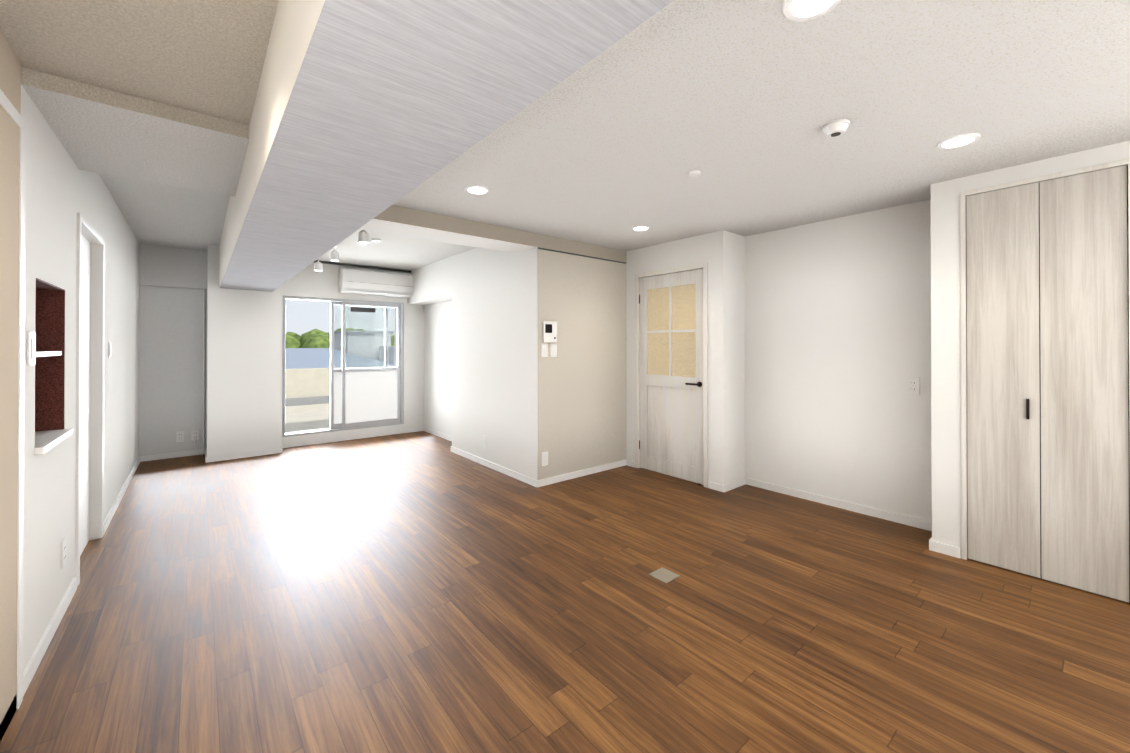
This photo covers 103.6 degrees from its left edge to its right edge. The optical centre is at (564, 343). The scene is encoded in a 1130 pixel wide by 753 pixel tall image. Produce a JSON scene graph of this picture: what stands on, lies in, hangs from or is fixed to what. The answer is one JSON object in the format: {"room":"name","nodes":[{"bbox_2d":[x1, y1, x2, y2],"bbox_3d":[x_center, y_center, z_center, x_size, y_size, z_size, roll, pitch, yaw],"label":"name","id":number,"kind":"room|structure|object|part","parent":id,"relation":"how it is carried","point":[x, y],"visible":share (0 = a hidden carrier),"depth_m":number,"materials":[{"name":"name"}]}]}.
{"room":"empty living room","nodes":[
{"label":"empty living room","id":0,"kind":"room"},
{"bbox_2d":[21,85,139,670],"bbox_3d":[-2.055,-0.006,1.558,0.200,2.550,8.620,0,0,-40],"label":"wall","id":1,"kind":"structure","parent":0,"point":[62,190],"depth_m":2.14,"materials":[{"name":"white paint"}]},
{"bbox_2d":[0,30,20,114],"bbox_3d":[-1.316,-0.895,0.830,0.008,0.200,1.910,0,0,-40],"label":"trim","id":2,"kind":"structure","parent":1,"relation":"attached to","point":[10,75],"depth_m":1.48,"materials":[{"name":"beige"}]},
{"bbox_2d":[0,89,25,741],"bbox_3d":[-1.319,0.235,0.835,0.016,2.060,1.930,0,0,-40],"label":"door frame","id":3,"kind":"structure","parent":1,"relation":"attached to","point":[12,227],"depth_m":1.49,"materials":[{"name":"beige wood"}]},
{"bbox_2d":[27,332,35,364],"bbox_3d":[-2.028,0.019,1.690,0.011,0.125,0.075,0,0,-40],"label":"light switch","id":4,"kind":"object","parent":1,"relation":"attached to","point":[31,347],"visible":1,"depth_m":1.68,"materials":[{"name":"white plastic"}]},
{"bbox_2d":[0,577,76,739],"bbox_3d":[-0.923,1.233,0.347,0.012,0.060,5.080,0,0,-40],"label":"baseboard","id":5,"kind":"structure","parent":1,"relation":"attached to","point":[72,589],"depth_m":1.84,"materials":[{"name":"white paint"}]},
{"bbox_2d":[34,278,72,454],"bbox_3d":[-2.290,0.088,1.901,0.175,0.695,0.530,0,0,-40],"label":"niche shelf","id":6,"kind":"object","parent":1,"relation":"in","point":[51,432],"visible":0.56,"depth_m":2.10,"materials":[{"name":"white paint"}]},
{"bbox_2d":[60,538,65,568],"bbox_3d":[-2.375,0.991,2.106,0.009,0.120,0.070,0,0,-40],"label":"outlet","id":7,"kind":"object","parent":1,"relation":"attached to","point":[63,555],"visible":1,"depth_m":2.09,"materials":[{"name":"white plastic"}]},
{"bbox_2d":[75,213,104,585],"bbox_3d":[-2.849,0.293,2.607,0.112,1.960,0.790,0,0,-40],"label":"door frame","id":8,"kind":"structure","parent":1,"relation":"attached to","point":[89,385],"depth_m":2.84,"materials":[{"name":"white paint"}]},
{"bbox_2d":[108,342,110,357],"bbox_3d":[-3.259,0.046,3.183,0.011,0.110,0.050,0,0,-40],"label":"light switch","id":9,"kind":"object","parent":1,"relation":"attached to","point":[109,349],"visible":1,"depth_m":3.16,"materials":[{"name":"white plastic"}]},
{"bbox_2d":[103,456,143,534],"bbox_3d":[-3.851,1.249,3.895,0.012,0.060,2.420,0,0,-40],"label":"baseboard","id":10,"kind":"structure","parent":1,"relation":"attached to","point":[113,509],"depth_m":3.59,"materials":[{"name":"white paint"}]},
{"bbox_2d":[21,67,248,196],"bbox_3d":[-2.092,-1.104,2.134,0.870,0.350,1.013,0,0,-40],"label":"cross beam","id":11,"kind":"structure","parent":0,"point":[96,129],"depth_m":2.00,"materials":[{"name":"white paint"}]},
{"bbox_2d":[0,0,278,125],"bbox_3d":[-0.412,-1.143,0.099,0.870,0.290,4.270,0,0,-40],"label":"ceiling","id":12,"kind":"structure","parent":0,"point":[206,57],"depth_m":1.48,"materials":[{"name":"white paint"}]},
{"bbox_2d":[99,173,229,250],"bbox_3d":[-3.477,-1.176,3.813,0.870,0.190,3.340,0,0,-40],"label":"ceiling","id":13,"kind":"structure","parent":0,"point":[158,214],"depth_m":3.67,"materials":[{"name":"white paint"}]},
{"bbox_2d":[139,244,206,455],"bbox_3d":[-4.444,0.009,5.058,0.570,2.550,0.180,0,0,-40],"label":"wall","id":14,"kind":"structure","parent":0,"point":[173,283],"depth_m":4.99,"materials":[{"name":"white paint"}]},
{"bbox_2d":[144,449,203,460],"bbox_3d":[-4.390,1.254,5.011,0.540,0.060,0.012,0,0,-40],"label":"baseboard","id":15,"kind":"structure","parent":14,"relation":"attached to","point":[191,452],"depth_m":4.99,"materials":[{"name":"white paint"}]},
{"bbox_2d":[176,431,183,441],"bbox_3d":[-4.360,1.054,5.039,0.070,0.120,0.009,0,0,-40],"label":"outlet","id":16,"kind":"object","parent":14,"relation":"attached to","point":[179,436],"visible":1,"depth_m":5.04,"materials":[{"name":"white plastic"}]},
{"bbox_2d":[191,430,198,440],"bbox_3d":[-4.260,1.055,5.121,0.070,0.120,0.009,0,0,-40],"label":"outlet","id":17,"kind":"object","parent":14,"relation":"attached to","point":[194,433],"visible":1,"depth_m":5.11,"materials":[{"name":"white plastic"}]},
{"bbox_2d":[203,289,204,448],"bbox_3d":[-4.197,0.120,5.168,0.018,2.210,0.018,0,0,-40],"label":"conduit","id":18,"kind":"object","parent":14,"relation":"attached to","point":[203,368],"visible":0.89,"depth_m":5.16,"materials":[{"name":"white paint"}]},
{"bbox_2d":[206,244,410,456],"bbox_3d":[-3.114,0.013,5.851,2.490,2.550,0.650,0,0,-40],"label":"wall","id":19,"kind":"structure","parent":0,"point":[244,329],"depth_m":5.00,"materials":[{"name":"white paint"}]},
{"bbox_3d":[-2.716,-1.028,5.908,1.810,0.028,0.025,0,0,-40],"label":"curtain rail","id":20,"kind":"part","parent":19,"relation":"part of","materials":[{"name":"metal"}]},
{"bbox_2d":[281,262,423,447],"bbox_3d":[-2.877,0.015,6.208,1.950,2.550,0.400,0,0,-40],"label":"wall","id":21,"kind":"structure","parent":0,"point":[309,281],"depth_m":6.23,"materials":[{"name":"white paint"}]},
{"bbox_2d":[282,295,402,436],"bbox_3d":[-2.947,0.284,5.993,1.490,1.750,0.120,0,0,-40],"label":"window","id":22,"kind":"structure","parent":21,"relation":"in","point":[363,397],"depth_m":6.08,"materials":[{"name":"glass"}]},
{"bbox_2d":[339,267,422,312],"bbox_3d":[-2.475,-0.717,6.138,1.137,0.537,0.224,0,0,-40],"label":"air conditioner","id":23,"kind":"object","parent":21,"relation":"attached to","point":[369,282],"visible":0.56,"depth_m":5.96,"materials":[{"name":"white plastic"}]},
{"bbox_2d":[404,427,423,432],"bbox_3d":[-2.210,1.261,6.486,0.280,0.060,0.012,0,0,-40],"label":"baseboard","id":24,"kind":"structure","parent":21,"relation":"attached to","point":[416,429],"depth_m":6.48,"materials":[{"name":"white paint"}]},
{"bbox_2d":[317,229,476,269],"bbox_3d":[-2.002,-1.155,5.081,2.040,0.220,3.260,0,0,-40],"label":"ceiling","id":25,"kind":"structure","parent":0,"point":[393,251],"depth_m":5.05,"materials":[{"name":"white paint"}]},
{"bbox_2d":[315,229,368,270],"bbox_3d":[-2.325,-0.953,4.529,0.080,0.190,2.300,0,0,-40],"label":"spotlights","id":26,"kind":"object","parent":25,"relation":"attached to","point":[363,236],"visible":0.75,"depth_m":4.56,"materials":[{"name":"white plastic"}]},
{"bbox_2d":[372,238,380,241],"bbox_3d":[-1.891,-1.036,4.459,0.090,0.024,0.090,0,0,-40],"label":"ceiling sensor","id":27,"kind":"object","parent":25,"relation":"attached to","point":[376,239],"visible":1,"depth_m":4.44,"materials":[{"name":"white plastic"}]},
{"bbox_2d":[219,0,673,291],"bbox_3d":[-1.272,-0.948,2.208,0.490,0.660,8.620,0,0,-40],"label":"beam","id":28,"kind":"structure","parent":0,"point":[364,112],"depth_m":1.16,"materials":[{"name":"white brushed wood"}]},
{"bbox_2d":[407,247,536,479],"bbox_3d":[-1.122,0.011,5.322,0.370,2.550,3.200,0,0,-40],"label":"wall","id":29,"kind":"structure","parent":0,"point":[480,341],"depth_m":4.72,"materials":[{"name":"white paint"}]},
{"bbox_2d":[424,427,451,440],"bbox_3d":[-1.627,1.259,6.021,0.012,0.060,1.470,0,0,-40],"label":"baseboard","id":30,"kind":"structure","parent":29,"relation":"attached to","point":[447,437],"depth_m":6.17,"materials":[{"name":"white paint"}]},
{"bbox_2d":[451,446,539,486],"bbox_3d":[-0.802,1.253,4.628,0.012,0.060,1.754,0,0,-40],"label":"baseboard","id":31,"kind":"structure","parent":29,"relation":"attached to","point":[536,483],"depth_m":4.45,"materials":[{"name":"white paint"}]},
{"bbox_2d":[360,205,626,262],"bbox_3d":[-0.503,-1.065,3.980,2.950,0.410,0.346,0,0,-40],"label":"cross beam","id":32,"kind":"structure","parent":0,"point":[398,220],"depth_m":3.63,"materials":[{"name":"beige paint"}]},
{"bbox_2d":[0,431,1129,752],"bbox_3d":[-0.262,1.335,3.031,4.850,0.120,8.620,0,0,-40],"label":"floor","id":33,"kind":"structure","parent":0,"point":[420,591],"depth_m":2.00,"materials":[{"name":"brown wood"}]},
{"bbox_2d":[205,447,282,462],"bbox_3d":[-3.601,1.254,5.014,0.704,0.060,0.012,0,0,-40],"label":"baseboard","id":34,"kind":"structure","parent":33,"relation":"on","point":[276,450],"depth_m":4.99,"materials":[{"name":"white paint"}]},
{"bbox_2d":[649,567,679,583],"bbox_3d":[0.545,1.271,2.439,0.120,0.003,0.120,0,0,-40],"label":"floor outlet cover","id":35,"kind":"object","parent":33,"relation":"in","point":[664,575],"visible":1,"depth_m":2.43,"materials":[{"name":"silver metal"}]},
{"bbox_2d":[537,247,626,479],"bbox_3d":[0.202,0.211,4.337,1.159,2.140,0.004,0,0,-40],"label":"wall","id":36,"kind":"structure","parent":0,"point":[581,400],"depth_m":4.29,"materials":[{"name":"beige paint"}]},
{"bbox_2d":[541,344,547,356],"bbox_3d":[-0.185,0.060,4.013,0.070,0.120,0.011,0,0,-40],"label":"switch","id":37,"kind":"object","parent":36,"relation":"attached to","point":[544,350],"visible":1,"depth_m":4.01,"materials":[{"name":"white plastic"}]},
{"bbox_2d":[542,452,547,465],"bbox_3d":[-0.182,1.040,4.013,0.070,0.120,0.009,0,0,-40],"label":"outlet","id":38,"kind":"object","parent":36,"relation":"attached to","point":[544,458],"visible":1,"depth_m":4.01,"materials":[{"name":"white plastic"}]},
{"bbox_2d":[543,321,556,341],"bbox_3d":[-0.138,-0.105,4.043,0.150,0.190,0.027,0,0,-40],"label":"intercom","id":39,"kind":"object","parent":36,"relation":"attached to","point":[549,331],"visible":1,"depth_m":4.03,"materials":[{"name":"white plastic"}]},
{"bbox_2d":[551,344,556,356],"bbox_3d":[-0.104,0.060,4.080,0.070,0.120,0.011,0,0,-40],"label":"switch","id":40,"kind":"object","parent":36,"relation":"attached to","point":[553,350],"visible":1,"depth_m":4.08,"materials":[{"name":"white plastic"}]},
{"bbox_2d":[538,247,625,263],"bbox_3d":[0.204,-0.852,4.339,1.156,0.014,0.002,0,0,-40],"label":"trim","id":41,"kind":"structure","parent":36,"relation":"attached to","point":[580,255],"depth_m":4.29,"materials":[{"name":"grey"}]},
{"bbox_2d":[540,459,631,486],"bbox_3d":[0.221,1.251,4.325,1.140,0.060,0.040,0,0,-40],"label":"baseboard","id":42,"kind":"structure","parent":36,"relation":"attached to","point":[567,476],"depth_m":4.31,"materials":[{"name":"white paint"}]},
{"bbox_2d":[626,230,744,484],"bbox_3d":[1.193,0.007,4.425,0.480,2.550,1.130,0,0,-40],"label":"wall","id":43,"kind":"structure","parent":0,"point":[721,253],"depth_m":3.95,"materials":[{"name":"white paint"}]},
{"bbox_2d":[635,263,707,487],"bbox_3d":[1.024,0.281,4.298,0.140,2.000,0.850,0,0,-40],"label":"door","id":44,"kind":"structure","parent":43,"relation":"attached to","point":[671,371],"depth_m":4.27,"materials":[{"name":"white wood"}]},
{"bbox_2d":[720,477,747,491],"bbox_3d":[1.494,1.249,3.928,0.342,0.060,0.012,0,0,-40],"label":"baseboard","id":45,"kind":"structure","parent":43,"relation":"attached to","point":[732,485],"depth_m":3.92,"materials":[{"name":"white paint"}]},
{"bbox_2d":[393,0,1129,250],"bbox_3d":[1.408,-1.134,2.087,3.490,0.290,5.020,0,0,-40],"label":"ceiling","id":46,"kind":"structure","parent":0,"point":[739,104],"depth_m":1.95,"materials":[{"name":"white paint"}]},
{"bbox_2d":[464,185,489,194],"bbox_3d":[-0.561,-0.982,2.847,0.164,0.008,0.164,0,0,-40],"label":"recessed light","id":47,"kind":"object","parent":46,"relation":"in","point":[477,189],"visible":1,"depth_m":2.83,"materials":[{"name":"white paint"}]},
{"bbox_2d":[631,225,650,230],"bbox_3d":[0.643,-0.978,3.776,0.164,0.008,0.164,0,0,-40],"label":"recessed light","id":48,"kind":"object","parent":46,"relation":"in","point":[640,228],"visible":0.96,"depth_m":3.76,"materials":[{"name":"white paint"}]},
{"bbox_2d":[689,170,700,176],"bbox_3d":[0.748,-0.981,2.565,0.068,0.012,0.068,0,0,-40],"label":"ceiling sensor","id":49,"kind":"object","parent":46,"relation":"attached to","point":[693,173],"visible":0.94,"depth_m":2.55,"materials":[{"name":"white plastic"}]},
{"bbox_2d":[782,0,840,20],"bbox_3d":[0.717,-0.989,1.282,0.164,0.008,0.164,0,0,-40],"label":"recessed light","id":50,"kind":"object","parent":46,"relation":"in","point":[799,10],"visible":1,"depth_m":1.31,"materials":[{"name":"white paint"}]},
{"bbox_2d":[822,119,849,137],"bbox_3d":[1.228,-0.968,2.015,0.110,0.043,0.110,0,0,-40],"label":"smoke detector","id":51,"kind":"object","parent":46,"relation":"attached to","point":[835,128],"visible":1,"depth_m":1.99,"materials":[{"name":"white plastic"}]},
{"bbox_2d":[936,133,980,148],"bbox_3d":[1.917,-0.985,2.169,0.164,0.008,0.164,0,0,-40],"label":"recessed light","id":52,"kind":"object","parent":46,"relation":"in","point":[957,141],"visible":1,"depth_m":2.16,"materials":[{"name":"white paint"}]},
{"bbox_2d":[745,199,931,521],"bbox_3d":[2.156,0.003,3.541,0.120,2.550,1.460,0,0,-40],"label":"wall","id":53,"kind":"structure","parent":0,"point":[837,331],"depth_m":3.44,"materials":[{"name":"white paint"}]},
{"bbox_2d":[748,478,931,530],"bbox_3d":[2.089,1.247,3.513,0.012,0.060,1.410,0,0,-40],"label":"baseboard","id":54,"kind":"structure","parent":53,"relation":"attached to","point":[910,521],"depth_m":3.41,"materials":[{"name":"white paint"}]},
{"bbox_2d":[906,377,919,394],"bbox_3d":[2.430,0.296,3.105,0.009,0.120,0.075,0,0,-40],"label":"outlet","id":55,"kind":"object","parent":53,"relation":"attached to","point":[913,385],"visible":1,"depth_m":3.10,"materials":[{"name":"white plastic"}]},
{"bbox_2d":[931,141,1129,557],"bbox_3d":[3.200,-0.004,1.992,0.480,2.550,2.360,0,0,-40],"label":"wall","id":56,"kind":"structure","parent":0,"point":[946,365],"depth_m":2.68,"materials":[{"name":"white paint"}]},
{"bbox_2d":[929,537,947,553],"bbox_3d":[2.390,1.244,2.842,0.342,0.060,0.032,0,0,-40],"label":"baseboard","id":57,"kind":"structure","parent":56,"relation":"attached to","point":[935,546],"depth_m":2.72,"materials":[{"name":"white paint"}]},
{"bbox_2d":[960,159,1129,602],"bbox_3d":[2.585,0.188,2.416,0.088,2.170,0.640,0,0,-40],"label":"closet door","id":58,"kind":"structure","parent":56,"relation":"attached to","point":[1045,377],"depth_m":2.37,"materials":[{"name":"white wood"}]},
{"label":"outside","id":59,"kind":"structure","parent":0,"visible":0},
{"bbox_3d":[-47.634,7.623,57.793,240.000,0.200,110.000,0,0,-40],"label":"ground","id":60,"kind":"structure","parent":59,"visible":0},
{"bbox_2d":[285,348,393,368],"bbox_3d":[-28.562,3.817,17.800,38.500,7.050,20.000,0,0,-40],"label":"roof","id":61,"kind":"structure","parent":60,"relation":"on","point":[297,358],"depth_m":26.87,"materials":[{"name":"blue"}]},
{"bbox_2d":[328,331,393,363],"bbox_3d":[-25.457,3.180,37.217,26.000,8.500,18.000,0,0,-40],"label":"building","id":62,"kind":"structure","parent":60,"relation":"on","point":[362,341],"depth_m":37.87,"materials":[{"name":"white"}]},
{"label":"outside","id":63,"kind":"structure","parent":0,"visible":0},
{"bbox_2d":[285,403,329,431],"bbox_3d":[-4.249,1.454,8.375,16.000,0.190,4.700,0,0,-40],"label":"floor","id":64,"kind":"structure","parent":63,"point":[306,417],"depth_m":8.16,"materials":[{"name":"beige concrete"}]},
{"bbox_2d":[285,366,393,405],"bbox_3d":[-5.707,0.967,10.144,16.000,0.800,0.320,0,0,-40],"label":"wall","id":65,"kind":"structure","parent":64,"relation":"on","point":[307,386],"depth_m":10.00,"materials":[{"name":"beige concrete"}]},
{"bbox_2d":[285,328,393,347],"bbox_3d":[-69.888,0.906,60.773,124.634,9.164,19.887,0,0,-40],"label":"trees","id":66,"kind":"object","parent":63,"point":[315,338],"visible":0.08,"depth_m":76.98,"materials":[{"name":"green plant"}]}
]}

